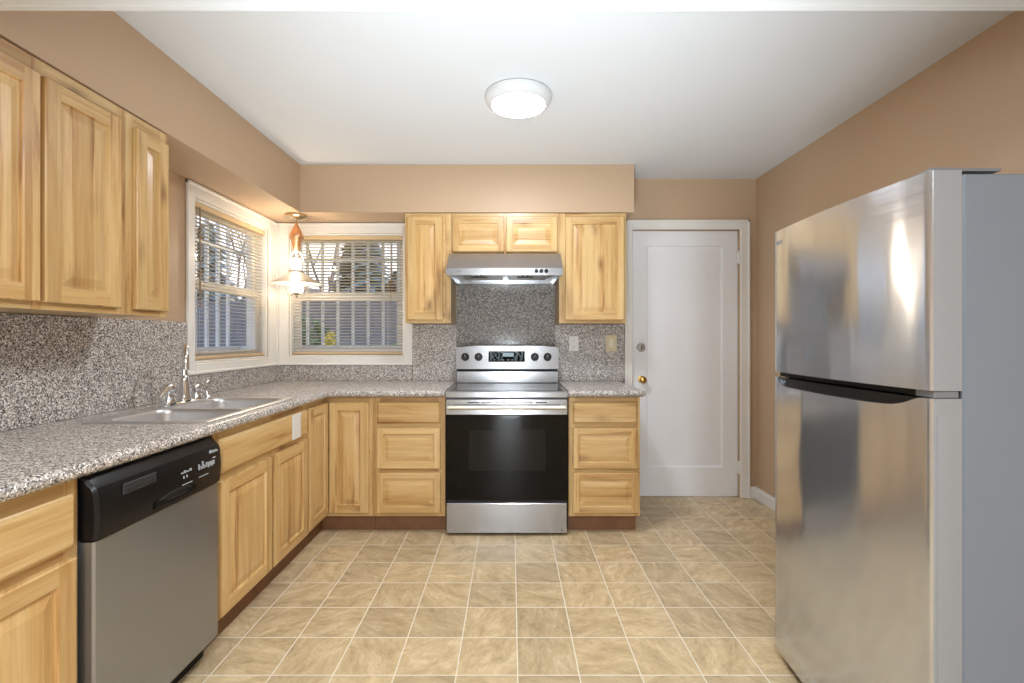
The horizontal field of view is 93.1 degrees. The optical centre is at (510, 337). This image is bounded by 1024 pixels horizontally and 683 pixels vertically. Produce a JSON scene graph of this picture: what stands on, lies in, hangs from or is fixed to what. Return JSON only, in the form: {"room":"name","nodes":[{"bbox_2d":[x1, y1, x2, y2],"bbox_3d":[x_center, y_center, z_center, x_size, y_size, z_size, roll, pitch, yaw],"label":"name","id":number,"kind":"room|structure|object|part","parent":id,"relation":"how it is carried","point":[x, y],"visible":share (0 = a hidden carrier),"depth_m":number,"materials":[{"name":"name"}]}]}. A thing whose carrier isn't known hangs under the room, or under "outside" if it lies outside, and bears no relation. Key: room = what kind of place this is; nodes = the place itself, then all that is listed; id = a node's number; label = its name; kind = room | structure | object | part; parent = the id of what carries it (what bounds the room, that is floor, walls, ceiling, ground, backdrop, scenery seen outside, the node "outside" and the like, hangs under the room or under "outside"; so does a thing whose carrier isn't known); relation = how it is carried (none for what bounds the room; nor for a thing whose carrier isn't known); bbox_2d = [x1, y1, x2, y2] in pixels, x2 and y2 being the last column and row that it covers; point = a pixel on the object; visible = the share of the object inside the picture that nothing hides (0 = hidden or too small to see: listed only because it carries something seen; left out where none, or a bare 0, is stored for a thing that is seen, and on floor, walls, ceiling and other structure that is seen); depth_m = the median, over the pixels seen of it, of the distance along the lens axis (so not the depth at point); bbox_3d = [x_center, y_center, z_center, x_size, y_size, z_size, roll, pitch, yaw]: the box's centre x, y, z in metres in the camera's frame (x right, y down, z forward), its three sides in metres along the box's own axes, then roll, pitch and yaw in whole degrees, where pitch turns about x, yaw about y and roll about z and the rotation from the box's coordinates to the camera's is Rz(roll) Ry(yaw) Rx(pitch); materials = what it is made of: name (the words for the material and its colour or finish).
{"room":"kitchen","nodes":[
{"label":"kitchen","id":0,"kind":"room"},
{"bbox_2d":[0,171,267,362],"bbox_3d":[-1.874,0.004,0.356,0.150,2.442,6.712,0,0,0],"label":"wall","id":1,"kind":"structure","parent":0,"point":[177,184],"depth_m":2.62,"materials":[{"name":"beige paint"}]},
{"bbox_2d":[0,37,124,314],"bbox_3d":[-1.630,-0.482,1.520,0.331,0.785,0.690,0,0,0],"label":"upper cabinet","id":2,"kind":"object","parent":1,"relation":"attached to","point":[62,143],"visible":1,"depth_m":1.57,"materials":[{"name":"brown wood"}]},
{"bbox_3d":[-1.474,-0.469,1.363,0.020,0.712,0.298,0,0,0],"label":"door","id":3,"kind":"part","parent":2,"relation":"part of","materials":[{"name":"brown wood"}]},
{"bbox_3d":[-1.474,-0.469,1.677,0.020,0.712,0.298,0,0,0],"label":"door","id":4,"kind":"part","parent":2,"relation":"part of","materials":[{"name":"brown wood"}]},
{"bbox_2d":[0,313,186,431],"bbox_3d":[-1.791,0.120,1.745,0.016,0.416,1.850,0,0,0],"label":"backsplash","id":5,"kind":"structure","parent":1,"relation":"attached to","point":[53,368],"depth_m":2.00,"materials":[{"name":"grey stone"}]},
{"bbox_2d":[62,111,168,316],"bbox_3d":[-1.630,-0.482,1.981,0.331,0.785,0.228,0,0,0],"label":"upper cabinet","id":6,"kind":"object","parent":1,"relation":"attached to","point":[146,147],"visible":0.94,"depth_m":1.95,"materials":[{"name":"brown wood"}]},
{"bbox_3d":[-1.495,-0.482,1.981,0.020,0.785,0.228,0,0,0],"label":"frame","id":7,"kind":"part","parent":6,"relation":"part of","materials":[{"name":"brown wood"}]},
{"bbox_3d":[-1.474,-0.469,1.990,0.020,0.712,0.176,0,0,0],"label":"door","id":8,"kind":"part","parent":6,"relation":"part of","materials":[{"name":"brown wood"}]},
{"bbox_2d":[195,215,245,350],"bbox_3d":[-2.006,-0.315,3.160,0.111,1.080,0.989,0,0,0],"label":"bars","id":9,"kind":"object","parent":1,"relation":"attached to","point":[217,324],"visible":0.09,"depth_m":3.38,"materials":[{"name":"white metal"}]},
{"bbox_2d":[186,179,276,375],"bbox_3d":[-1.861,-0.334,3.179,0.176,1.086,1.007,0,0,0],"label":"window","id":10,"kind":"structure","parent":1,"relation":"in","point":[194,190],"depth_m":3.27,"materials":[{"name":"white wood"}]},
{"bbox_3d":[-1.897,-0.548,3.160,0.027,0.476,0.820,0,0,0],"label":"sash","id":11,"kind":"part","parent":10,"relation":"part of","materials":[{"name":"white"}]},
{"bbox_3d":[-1.869,-0.105,3.160,0.027,0.470,0.820,0,0,0],"label":"sash","id":12,"kind":"part","parent":10,"relation":"part of","materials":[{"name":"white wood"}]},
{"bbox_2d":[195,201,264,359],"bbox_3d":[-1.821,-0.329,3.160,0.044,0.912,0.813,0,0,0],"label":"window blind","id":13,"kind":"object","parent":10,"relation":"attached to","point":[199,206],"visible":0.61,"depth_m":3.10,"materials":[{"name":"beige"}]},
{"bbox_3d":[-1.827,-0.323,2.868,0.030,0.872,0.002,0,0,0],"label":"ladder cord","id":14,"kind":"part","parent":13,"relation":"part of","materials":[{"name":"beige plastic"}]},
{"bbox_3d":[-1.827,0.117,3.160,0.032,0.020,0.809,0,0,0],"label":"rail","id":15,"kind":"part","parent":13,"relation":"part of","materials":[{"name":"beige"}]},
{"bbox_3d":[-1.827,-0.323,3.453,0.030,0.872,0.002,0,0,0],"label":"ladder cord","id":16,"kind":"part","parent":13,"relation":"part of","materials":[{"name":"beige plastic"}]},
{"bbox_2d":[189,366,276,395],"bbox_3d":[-1.791,0.269,3.183,0.016,0.118,1.023,0,0,0],"label":"backsplash","id":17,"kind":"structure","parent":1,"relation":"attached to","point":[227,380],"depth_m":3.14,"materials":[{"name":"grey stone"}]},
{"bbox_2d":[177,496,801,682],"bbox_3d":[0.038,1.285,0.356,3.975,0.120,7.013,0,0,0],"label":"floor","id":18,"kind":"structure","parent":0,"point":[685,595],"depth_m":2.21,"materials":[{"name":"tile"}]},
{"bbox_2d":[0,479,76,682],"bbox_3d":[-1.467,0.798,1.058,0.656,0.852,0.476,0,0,0],"label":"base cabinet","id":19,"kind":"object","parent":18,"relation":"on","point":[38,530],"visible":0.84,"depth_m":1.18,"materials":[{"name":"brown wood"}]},
{"bbox_3d":[-1.149,0.479,1.062,0.020,0.140,0.425,0,0,0],"label":"drawer","id":20,"kind":"part","parent":19,"relation":"part of","materials":[{"name":"brown wood"}]},
{"bbox_3d":[-1.170,0.746,1.058,0.020,0.748,0.476,0,0,0],"label":"frame","id":21,"kind":"part","parent":19,"relation":"part of","materials":[{"name":"brown wood"}]},
{"bbox_3d":[-1.149,0.840,1.062,0.020,0.530,0.425,0,0,0],"label":"door","id":22,"kind":"part","parent":19,"relation":"part of","materials":[{"name":"brown wood"}]},
{"bbox_2d":[77,436,220,682],"bbox_3d":[-1.448,0.799,1.588,0.682,0.849,0.564,0,0,0],"label":"dishwasher","id":23,"kind":"object","parent":18,"relation":"on","point":[147,526],"visible":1,"depth_m":1.50,"materials":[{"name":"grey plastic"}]},
{"bbox_3d":[-1.138,0.463,1.588,0.056,0.168,0.564,0,0,0],"label":"control panel","id":24,"kind":"part","parent":23,"relation":"part of","materials":[{"name":"black plastic"}]},
{"bbox_3d":[-1.200,1.165,1.587,0.030,0.117,0.561,0,0,0],"label":"toe panel","id":25,"kind":"part","parent":23,"relation":"part of","materials":[{"name":"black plastic"}]},
{"bbox_2d":[203,405,307,649],"bbox_3d":[-1.467,0.798,2.308,0.656,0.852,0.856,0,0,0],"label":"base cabinet","id":26,"kind":"object","parent":18,"relation":"on","point":[263,482],"visible":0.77,"depth_m":2.20,"materials":[{"name":"brown wood"}]},
{"bbox_3d":[-1.149,0.837,2.113,0.020,0.537,0.404,0,0,0],"label":"door","id":27,"kind":"part","parent":26,"relation":"part of","materials":[{"name":"brown wood"}]},
{"bbox_3d":[-1.149,0.471,2.317,0.020,0.140,0.811,0,0,0],"label":"false drawer","id":28,"kind":"part","parent":26,"relation":"part of","materials":[{"name":"brown wood"}]},
{"bbox_3d":[-1.149,0.837,2.531,0.020,0.537,0.381,0,0,0],"label":"door","id":29,"kind":"part","parent":26,"relation":"part of","materials":[{"name":"brown wood"}]},
{"bbox_2d":[292,413,300,439],"bbox_3d":[-1.135,0.468,2.570,0.006,0.130,0.096,0,0,0],"label":"blank plate","id":30,"kind":"object","parent":26,"relation":"attached to","point":[296,419],"visible":1,"depth_m":2.56,"materials":[{"name":"white plastic"}]},
{"bbox_2d":[297,397,374,554],"bbox_3d":[-1.331,0.798,3.224,0.928,0.852,0.971,0,0,0],"label":"base cabinet","id":31,"kind":"object","parent":18,"relation":"on","point":[339,434],"visible":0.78,"depth_m":3.03,"materials":[{"name":"brown wood"}]},
{"bbox_2d":[0,381,456,502],"bbox_3d":[-1.104,0.348,2.265,1.386,0.040,2.891,0,0,0],"label":"countertop","id":32,"kind":"structure","parent":31,"relation":"on","point":[35,458],"depth_m":1.66,"materials":[{"name":"stone"}]},
{"bbox_2d":[156,343,208,406],"bbox_3d":[-1.591,0.173,2.372,0.126,0.298,0.327,0,0,0],"label":"kitchen faucet","id":33,"kind":"object","parent":32,"relation":"on","point":[166,395],"visible":1,"depth_m":2.35,"materials":[{"name":"silver metal"}]},
{"bbox_3d":[-1.622,0.262,2.270,0.065,0.094,0.124,0,0,0],"label":"handle","id":34,"kind":"part","parent":33,"relation":"part of","materials":[{"name":"silver metal"}]},
{"bbox_3d":[-1.622,0.315,2.395,0.052,0.014,0.280,0,0,0],"label":"deck plate","id":35,"kind":"part","parent":33,"relation":"part of","materials":[{"name":"silver metal"}]},
{"bbox_3d":[-1.581,0.166,2.369,0.061,0.285,0.177,0,0,-44],"label":"spout","id":36,"kind":"part","parent":33,"relation":"part of","materials":[{"name":"silver metal"}]},
{"bbox_3d":[-1.607,0.272,2.502,0.081,0.074,0.049,0,0,0],"label":"handle","id":37,"kind":"part","parent":33,"relation":"part of","materials":[{"name":"silver metal"}]},
{"bbox_2d":[81,397,293,423],"bbox_3d":[-1.416,0.408,2.244,0.488,0.170,0.781,0,0,0],"label":"sink","id":38,"kind":"object","parent":32,"relation":"in","point":[214,408],"visible":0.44,"depth_m":2.20,"materials":[{"name":"metal"}]},
{"bbox_3d":[-1.391,0.408,2.045,0.382,0.170,0.321,0,0,0],"label":"bowl","id":39,"kind":"part","parent":38,"relation":"part of","materials":[{"name":"metal"}]},
{"bbox_2d":[203,378,211,398],"bbox_3d":[-1.622,0.269,2.590,0.044,0.106,0.043,0,0,0],"label":"sprayer","id":40,"kind":"object","parent":38,"relation":"on","point":[206,381],"visible":0.92,"depth_m":2.58,"materials":[{"name":"silver metal"}]},
{"bbox_3d":[-1.391,0.408,2.425,0.382,0.170,0.360,0,0,0],"label":"bowl","id":41,"kind":"part","parent":38,"relation":"part of","materials":[{"name":"metal"}]},
{"bbox_3d":[-1.149,0.749,2.890,0.020,0.694,0.276,0,0,0],"label":"door","id":42,"kind":"part","parent":31,"relation":"part of","materials":[{"name":"brown wood"}]},
{"bbox_3d":[-1.015,0.749,3.039,0.246,0.694,0.020,0,0,0],"label":"door","id":43,"kind":"part","parent":31,"relation":"part of","materials":[{"name":"brown wood"}]},
{"bbox_2d":[373,397,446,529],"bbox_3d":[-0.639,0.798,3.369,0.452,0.852,0.680,0,0,0],"label":"base cabinet","id":44,"kind":"object","parent":18,"relation":"on","point":[409,433],"visible":0.91,"depth_m":3.03,"materials":[{"name":"brown wood"}]},
{"bbox_3d":[-0.641,0.970,3.039,0.398,0.253,0.020,0,0,0],"label":"drawer","id":45,"kind":"part","parent":44,"relation":"part of","materials":[{"name":"brown wood"}]},
{"bbox_3d":[-0.641,0.690,3.039,0.398,0.256,0.020,0,0,0],"label":"drawer","id":46,"kind":"part","parent":44,"relation":"part of","materials":[{"name":"brown wood"}]},
{"bbox_3d":[-0.641,0.468,3.039,0.398,0.137,0.020,0,0,0],"label":"drawer","id":47,"kind":"part","parent":44,"relation":"part of","materials":[{"name":"brown wood"}]},
{"bbox_2d":[446,345,567,532],"bbox_3d":[-0.026,0.638,3.299,0.754,1.172,0.732,0,0,0],"label":"electric range","id":48,"kind":"object","parent":18,"relation":"on","point":[507,406],"visible":1,"depth_m":3.00,"materials":[{"name":"grey metal"}]},
{"bbox_3d":[-0.334,0.138,3.521,0.058,0.058,0.036,0,0,0],"label":"knob","id":49,"kind":"part","parent":48,"relation":"part of","materials":[{"name":"black plastic"}]},
{"bbox_3d":[-0.237,0.138,3.521,0.058,0.058,0.036,0,0,0],"label":"knob","id":50,"kind":"part","parent":48,"relation":"part of","materials":[{"name":"black plastic"}]},
{"bbox_3d":[-0.026,1.115,3.014,0.746,0.186,0.030,0,0,0],"label":"storage drawer","id":51,"kind":"part","parent":48,"relation":"part of","materials":[{"name":"metal"}]},
{"bbox_3d":[-0.026,0.423,2.965,0.718,0.027,0.062,0,0,0],"label":"handle","id":52,"kind":"part","parent":48,"relation":"part of","materials":[{"name":"silver metal"}]},
{"bbox_3d":[-0.026,1.010,3.015,0.748,0.018,0.028,0,0,0],"label":"door trim","id":53,"kind":"part","parent":48,"relation":"part of","materials":[{"name":"black plastic"}]},
{"bbox_3d":[-0.032,0.135,3.540,0.264,0.076,0.015,0,0,0],"label":"display panel","id":54,"kind":"part","parent":48,"relation":"part of","materials":[{"name":"black glass"}]},
{"bbox_3d":[-0.026,0.428,3.012,0.752,0.096,0.034,0,0,0],"label":"oven door","id":55,"kind":"part","parent":48,"relation":"part of","materials":[{"name":"metal"}]},
{"bbox_3d":[-0.026,0.738,3.013,0.752,0.524,0.031,0,0,0],"label":"door glass","id":56,"kind":"part","parent":48,"relation":"part of","materials":[{"name":"black glass"}]},
{"bbox_2d":[446,383,567,397],"bbox_3d":[-0.026,0.348,3.297,0.754,0.041,0.606,0,0,0],"label":"cooktop","id":57,"kind":"object","parent":48,"relation":"in","point":[458,390],"depth_m":3.03,"materials":[{"name":"grey"}]},
{"bbox_3d":[0.173,0.138,3.521,0.058,0.058,0.036,0,0,0],"label":"knob","id":58,"kind":"part","parent":48,"relation":"part of","materials":[{"name":"black plastic"}]},
{"bbox_3d":[0.267,0.138,3.521,0.058,0.058,0.036,0,0,0],"label":"knob","id":59,"kind":"part","parent":48,"relation":"part of","materials":[{"name":"black plastic"}]},
{"bbox_2d":[567,397,639,529],"bbox_3d":[0.587,0.798,3.369,0.448,0.852,0.680,0,0,0],"label":"base cabinet","id":60,"kind":"object","parent":18,"relation":"on","point":[604,432],"visible":0.95,"depth_m":3.03,"materials":[{"name":"brown wood"}]},
{"bbox_2d":[558,381,645,396],"bbox_3d":[0.600,0.348,3.361,0.486,0.040,0.701,0,0,0],"label":"countertop","id":61,"kind":"structure","parent":60,"relation":"on","point":[574,388],"depth_m":3.09,"materials":[{"name":"stone"}]},
{"bbox_3d":[0.590,0.468,3.039,0.406,0.137,0.020,0,0,0],"label":"drawer","id":62,"kind":"part","parent":60,"relation":"part of","materials":[{"name":"brown wood"}]},
{"bbox_3d":[0.590,0.970,3.039,0.406,0.253,0.020,0,0,0],"label":"drawer","id":63,"kind":"part","parent":60,"relation":"part of","materials":[{"name":"brown wood"}]},
{"bbox_3d":[0.590,0.690,3.039,0.406,0.256,0.020,0,0,0],"label":"drawer","id":64,"kind":"part","parent":60,"relation":"part of","materials":[{"name":"brown wood"}]},
{"bbox_2d":[775,168,1023,682],"bbox_3d":[1.420,0.406,1.519,0.850,1.637,0.698,0,0,0],"label":"refrigerator","id":65,"kind":"object","parent":18,"relation":"on","point":[899,306],"visible":1,"depth_m":1.25,"materials":[{"name":"silver metal"}]},
{"bbox_3d":[1.042,0.663,1.519,0.093,1.033,0.698,0,0,0],"label":"door","id":66,"kind":"part","parent":65,"relation":"part of","materials":[{"name":"metal"}]},
{"bbox_3d":[1.042,-0.139,1.519,0.093,0.533,0.698,0,0,0],"label":"freezer door","id":67,"kind":"part","parent":65,"relation":"part of","materials":[{"name":"metal"}]},
{"bbox_2d":[0,0,1023,10],"bbox_3d":[0.038,-1.048,1.177,3.675,0.337,0.254,0,0,0],"label":"header beam","id":68,"kind":"structure","parent":0,"point":[5,5],"depth_m":1.28,"materials":[{"name":"white paint"}]},
{"bbox_2d":[289,179,755,497],"bbox_3d":[0.038,0.004,3.788,3.975,2.442,0.150,0,0,0],"label":"wall","id":69,"kind":"structure","parent":0,"point":[654,199],"depth_m":3.71,"materials":[{"name":"beige paint"}]},
{"bbox_2d":[276,223,278,364],"bbox_3d":[-1.784,-0.334,3.698,0.030,1.086,0.030,0,0,0],"label":"trim","id":70,"kind":"structure","parent":69,"relation":"attached to","point":[277,225],"depth_m":3.68,"materials":[{"name":"white wood"}]},
{"bbox_2d":[277,365,412,380],"bbox_3d":[-1.276,0.269,3.705,1.046,0.118,0.016,0,0,0],"label":"backsplash","id":71,"kind":"structure","parent":69,"relation":"attached to","point":[284,372],"depth_m":3.70,"materials":[{"name":"grey stone"}]},
{"bbox_2d":[279,223,412,364],"bbox_3d":[-1.260,-0.334,3.775,1.019,1.086,0.176,0,0,0],"label":"window","id":72,"kind":"structure","parent":69,"relation":"in","point":[308,229],"depth_m":3.69,"materials":[{"name":"white wood"}]},
{"bbox_2d":[293,236,402,354],"bbox_3d":[-1.257,-0.329,3.736,0.848,0.912,0.042,0,0,0],"label":"window blind","id":73,"kind":"object","parent":72,"relation":"attached to","point":[308,238],"visible":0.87,"depth_m":3.74,"materials":[{"name":"beige plastic"}]},
{"bbox_3d":[-1.567,-0.323,3.741,0.002,0.872,0.030,0,0,0],"label":"ladder cord","id":74,"kind":"part","parent":73,"relation":"part of","materials":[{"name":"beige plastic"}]},
{"bbox_3d":[-1.257,0.117,3.741,0.844,0.020,0.032,0,0,0],"label":"rail","id":75,"kind":"part","parent":73,"relation":"part of","materials":[{"name":"beige"}]},
{"bbox_3d":[-1.257,-0.105,3.783,0.855,0.470,0.027,0,0,0],"label":"sash","id":76,"kind":"part","parent":72,"relation":"part of","materials":[{"name":"white wood"}]},
{"bbox_3d":[-1.257,-0.548,3.812,0.855,0.476,0.027,0,0,0],"label":"sash","id":77,"kind":"part","parent":72,"relation":"part of","materials":[{"name":"white"}]},
{"bbox_2d":[302,246,399,347],"bbox_3d":[-1.257,-0.315,3.920,1.024,1.080,0.111,0,0,0],"label":"bars","id":78,"kind":"object","parent":69,"relation":"attached to","point":[306,246],"visible":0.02,"depth_m":3.95,"materials":[{"name":"white metal"}]},
{"bbox_2d":[405,213,455,323],"bbox_3d":[-0.583,-0.490,3.547,0.322,0.770,0.325,0,0,0],"label":"upper cabinet","id":79,"kind":"object","parent":69,"relation":"attached to","point":[430,294],"visible":0.96,"depth_m":3.39,"materials":[{"name":"brown wood"}]},
{"bbox_3d":[-0.601,-0.488,3.394,0.247,0.725,0.020,0,0,0],"label":"door","id":80,"kind":"part","parent":79,"relation":"part of","materials":[{"name":"brown wood"}]},
{"bbox_2d":[413,324,456,380],"bbox_3d":[-0.582,0.112,3.705,0.333,0.430,0.016,0,0,0],"label":"backsplash","id":81,"kind":"structure","parent":69,"relation":"attached to","point":[434,345],"depth_m":3.70,"materials":[{"name":"grey stone"}]},
{"bbox_2d":[451,213,558,253],"bbox_3d":[-0.042,-0.724,3.547,0.756,0.302,0.325,0,0,0],"label":"upper cabinet","id":82,"kind":"object","parent":69,"relation":"attached to","point":[471,233],"visible":0.88,"depth_m":3.38,"materials":[{"name":"brown wood"}]},
{"bbox_3d":[-0.228,-0.725,3.394,0.358,0.248,0.020,0,0,0],"label":"door","id":83,"kind":"part","parent":82,"relation":"part of","materials":[{"name":"brown wood"}]},
{"bbox_2d":[446,254,562,283],"bbox_3d":[-0.042,-0.487,3.407,0.755,0.164,0.556,0,0,0],"label":"range hood","id":84,"kind":"object","parent":82,"relation":"attached to","point":[461,268],"visible":1,"depth_m":3.21,"materials":[{"name":"metal"}]},
{"bbox_3d":[0.146,-0.725,3.394,0.358,0.248,0.020,0,0,0],"label":"door","id":85,"kind":"part","parent":82,"relation":"part of","materials":[{"name":"brown wood"}]},
{"bbox_2d":[457,285,554,345],"bbox_3d":[-0.041,0.011,3.701,0.748,0.828,0.024,0,0,0],"label":"backsplash","id":86,"kind":"structure","parent":69,"relation":"attached to","point":[486,314],"depth_m":3.69,"materials":[{"name":"grey stone"}]},
{"bbox_2d":[555,324,624,380],"bbox_3d":[0.600,0.112,3.705,0.532,0.430,0.016,0,0,0],"label":"backsplash","id":87,"kind":"structure","parent":69,"relation":"attached to","point":[592,362],"depth_m":3.70,"materials":[{"name":"grey stone"}]},
{"bbox_2d":[569,336,578,350],"bbox_3d":[0.478,0.042,3.692,0.072,0.114,0.008,0,0,0],"label":"wall outlet","id":88,"kind":"object","parent":87,"relation":"attached to","point":[573,340],"visible":1,"depth_m":3.69,"materials":[{"name":"white plastic"}]},
{"bbox_2d":[606,335,616,350],"bbox_3d":[0.764,0.040,3.691,0.082,0.125,0.011,0,0,0],"label":"light switch","id":89,"kind":"object","parent":87,"relation":"attached to","point":[611,340],"visible":1,"depth_m":3.69,"materials":[{"name":"beige plastic"}]},
{"bbox_2d":[555,213,625,323],"bbox_3d":[0.573,-0.490,3.547,0.470,0.770,0.325,0,0,0],"label":"upper cabinet","id":90,"kind":"object","parent":69,"relation":"attached to","point":[591,289],"visible":0.97,"depth_m":3.38,"materials":[{"name":"brown wood"}]},
{"bbox_2d":[624,220,749,498],"bbox_3d":[1.345,0.162,3.719,0.954,2.125,0.105,0,0,0],"label":"door","id":91,"kind":"structure","parent":69,"relation":"in","point":[681,325],"depth_m":3.75,"materials":[{"name":"white paint"}]},
{"bbox_3d":[1.005,0.318,3.700,0.056,0.056,0.068,0,0,0],"label":"knob","id":92,"kind":"part","parent":91,"relation":"part of","materials":[{"name":"gold metal"}]},
{"bbox_2d":[750,487,754,497],"bbox_3d":[1.841,1.181,3.706,0.042,0.087,0.014,0,0,0],"label":"baseboard","id":93,"kind":"structure","parent":69,"relation":"attached to","point":[752,489],"depth_m":3.70,"materials":[{"name":"white wood"}]},
{"bbox_2d":[114,11,1013,178],"bbox_3d":[0.038,-1.277,0.356,3.975,0.120,7.013,0,0,0],"label":"ceiling","id":94,"kind":"structure","parent":0,"point":[663,94],"depth_m":2.21,"materials":[{"name":"white paint"}]},
{"bbox_2d":[0,11,633,222],"bbox_3d":[-0.468,-1.049,2.508,2.662,0.336,2.410,0,0,0],"label":"soffit","id":95,"kind":"structure","parent":94,"relation":"attached to","point":[212,146],"depth_m":2.91,"materials":[{"name":"beige paint"}]},
{"bbox_2d":[270,212,321,296],"bbox_3d":[-1.535,-0.585,3.470,0.344,0.590,0.344,0,0,0],"label":"pendant lamp","id":96,"kind":"object","parent":95,"relation":"hanging from","point":[296,278],"visible":1,"depth_m":3.44,"materials":[{"name":"white glass"}]},
{"bbox_3d":[-1.535,-0.437,3.470,0.344,0.100,0.344,0,0,0],"label":"lamp shade","id":97,"kind":"part","parent":96,"relation":"part of","materials":[{"name":"white glass"}]},
{"bbox_3d":[-1.535,-0.357,3.470,0.096,0.075,0.096,0,0,0],"label":"opal globe","id":98,"kind":"part","parent":96,"relation":"part of","materials":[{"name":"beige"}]},
{"bbox_3d":[-1.535,-0.460,3.470,0.149,0.322,0.007,0,0,0],"label":"harp frame","id":99,"kind":"part","parent":96,"relation":"part of","materials":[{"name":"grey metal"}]},
{"bbox_2d":[485,78,551,117],"bbox_3d":[0.037,-1.187,2.430,0.335,0.059,0.335,0,0,0],"label":"ceiling light","id":100,"kind":"object","parent":94,"relation":"attached to","point":[514,97],"visible":1,"depth_m":2.36,"materials":[{"name":"white glass"}]},
{"bbox_2d":[492,92,544,117],"bbox_3d":[0.037,-1.163,2.430,0.266,0.012,0.266,0,0,0],"label":"diffuser","id":101,"kind":"object","parent":100,"relation":"attached to","point":[506,104],"depth_m":2.40,"materials":[{"name":"white glass"}]},
{"bbox_2d":[756,11,1023,497],"bbox_3d":[1.951,0.004,0.356,0.150,2.442,6.712,0,0,0],"label":"wall","id":102,"kind":"structure","parent":0,"point":[965,109],"depth_m":2.37,"materials":[{"name":"beige paint"}]},
{"bbox_2d":[755,487,774,510],"bbox_3d":[1.869,1.181,2.357,0.014,0.087,2.713,0,0,0],"label":"baseboard","id":103,"kind":"structure","parent":102,"relation":"attached to","point":[763,497],"depth_m":3.55,"materials":[{"name":"white wood"}]},
{"label":"outside","id":104,"kind":"structure","parent":0,"visible":0},
{"bbox_3d":[-3.000,1.525,24.432,38.000,0.400,41.136,0,0,0],"label":"ground","id":105,"kind":"structure","parent":104,"visible":0},
{"bbox_2d":[197,221,244,300],"bbox_3d":[-9.279,-1.101,14.787,2.782,4.852,3.173,0,0,-14],"label":"conifer tree","id":106,"kind":"object","parent":105,"relation":"on","point":[212,248],"visible":0.09,"depth_m":14.60,"materials":[{"name":"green plant"}]},
{"bbox_2d":[197,225,245,300],"bbox_3d":[-7.573,-1.347,13.200,2.370,5.352,2.489,0,0,40],"label":"bare tree","id":107,"kind":"object","parent":105,"relation":"on","point":[221,225],"visible":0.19,"depth_m":12.90,"materials":[{"name":"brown plant"}]},
{"bbox_2d":[197,298,396,350],"bbox_3d":[-3.000,0.285,9.248,12.090,2.080,0.115,0,0,0],"label":"fence","id":108,"kind":"object","parent":105,"relation":"on","point":[240,334],"visible":0.02,"depth_m":9.19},
{"bbox_2d":[303,287,324,291],"bbox_3d":[-9.500,-0.525,24.500,7.800,3.700,5.800,0,0,0],"label":"house","id":109,"kind":"structure","parent":105,"relation":"on","point":[304,287],"depth_m":21.60,"materials":[{"name":"beige"}]},
{"bbox_2d":[302,316,329,344],"bbox_3d":[-3.255,0.483,7.692,0.944,1.691,1.069,0,0,0],"label":"shrub","id":110,"kind":"object","parent":105,"relation":"on","point":[302,316],"visible":0.09,"depth_m":7.62,"materials":[{"name":"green plant"}]},
{"bbox_2d":[324,331,335,344],"bbox_3d":[-2.605,0.612,7.005,0.208,1.426,0.214,0,0,14],"label":"shrub","id":111,"kind":"object","parent":105,"relation":"on","point":[330,331],"visible":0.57,"depth_m":6.96,"materials":[{"name":"yellow plant"}]},
{"bbox_2d":[309,246,358,291],"bbox_3d":[-3.739,-1.953,10.579,2.309,6.570,3.528,0,0,0],"label":"bare tree","id":112,"kind":"object","parent":105,"relation":"on","point":[348,246],"visible":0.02,"depth_m":10.41,"materials":[{"name":"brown plant"}]},
{"bbox_2d":[328,246,394,291],"bbox_3d":[-3.853,-0.851,12.458,2.777,4.353,2.741,0,0,26],"label":"conifer tree","id":113,"kind":"object","parent":105,"relation":"on","point":[344,246],"visible":0.15,"depth_m":12.12,"materials":[{"name":"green plant"}]},
{"bbox_2d":[389,264,396,284],"bbox_3d":[-3.539,-0.549,15.944,3.164,3.749,3.189,0,0,0],"label":"conifer tree","id":114,"kind":"object","parent":105,"relation":"on","point":[396,264],"visible":0.02,"depth_m":15.69,"materials":[{"name":"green plant"}]},
{"bbox_3d":[-0.100,-1.275,4.183,6.200,0.100,0.635,0,0,0],"label":"roof eave","id":115,"kind":"object","parent":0,"visible":0},
{"bbox_2d":[385,246,396,291],"bbox_3d":[-1.045,-0.775,4.250,0.110,0.900,0.100,0,0,0],"label":"birdhouse","id":116,"kind":"object","parent":115,"relation":"hanging from","point":[391,246],"visible":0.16,"depth_m":4.21,"materials":[{"name":"brown wood"}]}
]}

